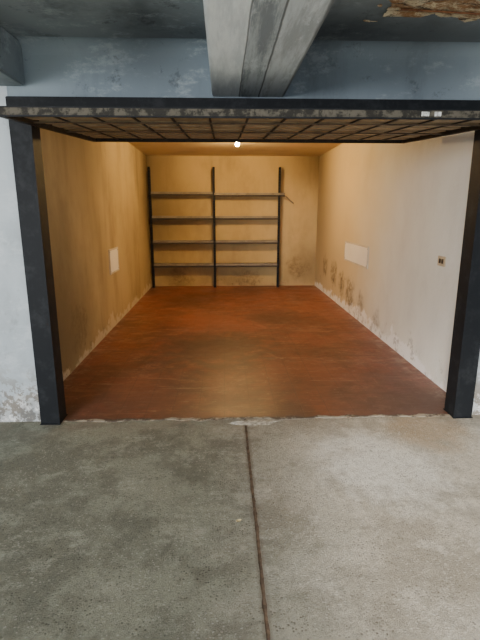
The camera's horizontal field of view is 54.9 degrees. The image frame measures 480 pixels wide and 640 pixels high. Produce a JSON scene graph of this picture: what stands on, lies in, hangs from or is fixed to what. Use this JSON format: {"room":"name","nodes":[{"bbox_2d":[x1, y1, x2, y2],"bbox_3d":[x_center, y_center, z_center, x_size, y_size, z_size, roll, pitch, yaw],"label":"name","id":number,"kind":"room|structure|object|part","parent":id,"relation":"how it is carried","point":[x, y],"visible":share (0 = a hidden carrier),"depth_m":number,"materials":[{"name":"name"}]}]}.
{"room":"parking garage","nodes":[
{"label":"parking garage","id":0,"kind":"room"},
{"bbox_2d":[0,86,40,421],"bbox_3d":[-4.282,-0.416,3.107,5.665,2.620,0.200,0,13,-2],"label":"wall","id":1,"kind":"structure","parent":0,"point":[19,402],"depth_m":3.19,"materials":[{"name":"white paint"}]},
{"bbox_2d":[0,106,479,142],"bbox_3d":[0.128,-1.363,3.329,2.894,0.177,1.907,0,13,-2],"label":"door","id":2,"kind":"structure","parent":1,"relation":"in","point":[93,124],"depth_m":2.87,"materials":[{"name":"metal"}]},
{"bbox_3d":[-1.284,-1.353,3.277,0.040,0.170,1.850,0,13,-2],"label":"rail","id":3,"kind":"part","parent":2,"relation":"part of","materials":[{"name":"metal"}]},
{"bbox_3d":[0.162,-1.089,2.430,2.866,0.041,0.022,0,13,-2],"label":"edge rail","id":4,"kind":"part","parent":2,"relation":"part of","materials":[{"name":"grey metal"}]},
{"bbox_3d":[0.095,-1.644,4.225,2.866,0.043,0.032,0,13,-2],"label":"edge rail","id":5,"kind":"part","parent":2,"relation":"part of","materials":[{"name":"metal"}]},
{"bbox_3d":[0.124,-1.388,3.426,2.784,0.010,0.030,0,13,-2],"label":"cross rail","id":6,"kind":"part","parent":2,"relation":"part of","materials":[{"name":"black metal"}]},
{"bbox_3d":[0.146,-1.207,2.844,2.784,0.010,0.030,0,13,-2],"label":"cross rail","id":7,"kind":"part","parent":2,"relation":"part of","materials":[{"name":"black metal"}]},
{"bbox_3d":[1.540,-1.376,3.375,0.040,0.170,1.850,0,13,-2],"label":"rail","id":8,"kind":"part","parent":2,"relation":"part of","materials":[{"name":"metal"}]},
{"bbox_2d":[5,96,479,424],"bbox_3d":[0.143,-0.338,3.209,3.171,2.182,0.172,0,13,-2],"label":"door frame","id":9,"kind":"structure","parent":1,"relation":"attached to","point":[26,147],"depth_m":3.10,"materials":[{"name":"paint"}]},
{"bbox_3d":[-1.368,-0.324,3.152,0.141,2.180,0.162,0,13,-2],"label":"post","id":10,"kind":"part","parent":9,"relation":"part of","materials":[{"name":"metal"}]},
{"bbox_3d":[-1.369,0.733,3.407,0.144,0.006,0.172,0,13,-2],"label":"foot plate","id":11,"kind":"part","parent":9,"relation":"part of","materials":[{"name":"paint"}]},
{"bbox_3d":[1.652,-0.349,3.257,0.146,2.180,0.162,0,13,-2],"label":"post","id":12,"kind":"part","parent":9,"relation":"part of","materials":[{"name":"metal"}]},
{"bbox_2d":[40,128,151,380],"bbox_3d":[-1.760,-1.185,6.297,0.150,2.650,6.180,0,13,-2],"label":"wall","id":13,"kind":"structure","parent":0,"point":[97,200],"depth_m":5.14,"materials":[{"name":"paint"}]},
{"bbox_2d":[108,247,118,274],"bbox_3d":[-1.669,-0.791,6.127,0.014,0.320,0.500,0,13,-2],"label":"access panel","id":14,"kind":"object","parent":13,"relation":"attached to","point":[113,253],"visible":1,"depth_m":6.08,"materials":[{"name":"metal"}]},
{"bbox_2d":[147,155,318,285],"bbox_3d":[-0.127,-1.893,9.290,3.335,2.650,0.150,0,13,-2],"label":"wall","id":15,"kind":"structure","parent":0,"point":[233,174],"depth_m":9.19,"materials":[{"name":"paint"}]},
{"bbox_2d":[129,142,341,155],"bbox_3d":[-0.019,-2.587,6.030,3.635,0.200,6.180,0,13,-2],"label":"ceiling","id":16,"kind":"structure","parent":0,"point":[148,148],"depth_m":7.86,"materials":[{"name":"paint"}]},
{"bbox_2d":[0,285,479,639],"bbox_3d":[-0.079,1.010,2.498,14.000,0.124,14.400,0,13,-2],"label":"floor","id":17,"kind":"structure","parent":0,"point":[350,527],"depth_m":2.56,"materials":[{"name":"concrete"}]},
{"bbox_2d":[147,167,293,287],"bbox_3d":[-0.359,-1.800,9.114,2.828,2.310,0.194,0,13,-2],"label":"metal shelving","id":18,"kind":"object","parent":17,"relation":"on","point":[279,194],"visible":1,"depth_m":9.02,"materials":[{"name":"grey metal"}]},
{"bbox_3d":[-1.114,-2.455,8.933,1.217,0.038,0.177,0,13,-2],"label":"shelf","id":19,"kind":"part","parent":18,"relation":"part of","materials":[{"name":"grey metal"}]},
{"bbox_3d":[-1.111,-2.419,8.860,1.217,0.066,0.007,0,13,-2],"label":"shelf rail","id":20,"kind":"part","parent":18,"relation":"part of","materials":[{"name":"black metal"}]},
{"bbox_3d":[-1.114,-2.014,9.038,1.217,0.038,0.177,0,13,-2],"label":"shelf","id":21,"kind":"part","parent":18,"relation":"part of","materials":[{"name":"grey metal"}]},
{"bbox_3d":[-1.111,-1.978,8.964,1.217,0.066,0.007,0,13,-2],"label":"shelf rail","id":22,"kind":"part","parent":18,"relation":"part of","materials":[{"name":"black metal"}]},
{"bbox_3d":[-1.114,-1.557,9.146,1.217,0.038,0.177,0,13,-2],"label":"shelf","id":23,"kind":"part","parent":18,"relation":"part of","materials":[{"name":"grey metal"}]},
{"bbox_3d":[-1.111,-1.521,9.072,1.217,0.066,0.007,0,13,-2],"label":"shelf rail","id":24,"kind":"part","parent":18,"relation":"part of","materials":[{"name":"black metal"}]},
{"bbox_3d":[-1.114,-1.114,9.250,1.217,0.038,0.177,0,13,-2],"label":"shelf","id":25,"kind":"part","parent":18,"relation":"part of","materials":[{"name":"grey metal"}]},
{"bbox_3d":[-1.111,-1.078,9.177,1.217,0.066,0.007,0,13,-2],"label":"shelf rail","id":26,"kind":"part","parent":18,"relation":"part of","materials":[{"name":"grey metal"}]},
{"bbox_3d":[0.127,-2.024,9.081,1.252,0.038,0.177,0,13,-2],"label":"shelf","id":27,"kind":"part","parent":18,"relation":"part of","materials":[{"name":"grey metal"}]},
{"bbox_3d":[0.130,-1.988,9.007,1.252,0.066,0.007,0,13,-2],"label":"shelf rail","id":28,"kind":"part","parent":18,"relation":"part of","materials":[{"name":"black metal"}]},
{"bbox_3d":[0.127,-1.567,9.189,1.252,0.038,0.177,0,13,-2],"label":"shelf","id":29,"kind":"part","parent":18,"relation":"part of","materials":[{"name":"grey metal"}]},
{"bbox_3d":[0.130,-1.531,9.115,1.252,0.066,0.007,0,13,-2],"label":"shelf rail","id":30,"kind":"part","parent":18,"relation":"part of","materials":[{"name":"black metal"}]},
{"bbox_3d":[0.127,-1.124,9.294,1.252,0.038,0.177,0,13,-2],"label":"shelf","id":31,"kind":"part","parent":18,"relation":"part of","materials":[{"name":"grey metal"}]},
{"bbox_3d":[0.130,-1.088,9.220,1.252,0.066,0.007,0,13,-2],"label":"shelf rail","id":32,"kind":"part","parent":18,"relation":"part of","materials":[{"name":"grey metal"}]},
{"bbox_3d":[0.182,-2.447,8.978,1.362,0.038,0.187,0,13,-2],"label":"shelf","id":33,"kind":"part","parent":18,"relation":"part of","materials":[{"name":"grey metal"}]},
{"bbox_3d":[0.185,-2.412,8.909,1.362,0.066,0.007,0,13,-2],"label":"shelf rail","id":34,"kind":"part","parent":18,"relation":"part of","materials":[{"name":"black metal"}]},
{"bbox_2d":[0,0,479,41],"bbox_3d":[-0.032,-1.263,0.610,14.000,0.223,4.970,0,13,-2],"label":"ceiling","id":35,"kind":"structure","parent":0,"point":[346,20],"depth_m":2.48,"materials":[{"name":"concrete"}]},
{"bbox_2d":[0,26,24,85],"bbox_3d":[-1.510,-1.020,0.511,0.535,0.250,4.770,0,13,-2],"label":"ceiling beam","id":36,"kind":"structure","parent":35,"relation":"attached to","point":[11,60],"depth_m":2.69,"materials":[{"name":"grey concrete"}]},
{"bbox_2d":[203,0,334,96],"bbox_3d":[0.136,-1.009,0.574,0.455,0.300,4.770,0,13,-2],"label":"ceiling beam","id":37,"kind":"structure","parent":35,"relation":"attached to","point":[256,48],"depth_m":1.95,"materials":[{"name":"grey concrete"}]},
{"bbox_2d":[6,36,479,99],"bbox_3d":[0.142,-1.563,2.952,3.185,0.315,0.290,0,13,-2],"label":"wall","id":38,"kind":"structure","parent":0,"point":[53,66],"depth_m":2.88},
{"bbox_2d":[315,131,474,391],"bbox_3d":[1.723,-1.214,6.419,0.150,2.650,6.180,0,13,-2],"label":"wall","id":39,"kind":"structure","parent":0,"point":[405,202],"depth_m":4.92,"materials":[{"name":"paint"}]},
{"bbox_2d":[344,241,368,268],"bbox_3d":[1.638,-0.939,6.558,0.014,0.290,1.170,0,13,-2],"label":"access panel","id":40,"kind":"object","parent":39,"relation":"attached to","point":[357,254],"visible":1,"depth_m":6.45,"materials":[{"name":"metal"}]},
{"bbox_2d":[437,256,445,266],"bbox_3d":[1.733,-0.505,3.975,0.011,0.085,0.140,0,13,-2],"label":"wall socket","id":41,"kind":"object","parent":39,"relation":"attached to","point":[441,259],"visible":1,"depth_m":3.96,"materials":[{"name":"beige plastic"}]},
{"bbox_2d":[472,354,479,414],"bbox_3d":[4.305,-0.486,3.406,5.150,2.620,0.200,0,13,-2],"label":"wall","id":42,"kind":"structure","parent":0,"point":[476,404],"depth_m":3.46,"materials":[{"name":"white paint"}]}
]}

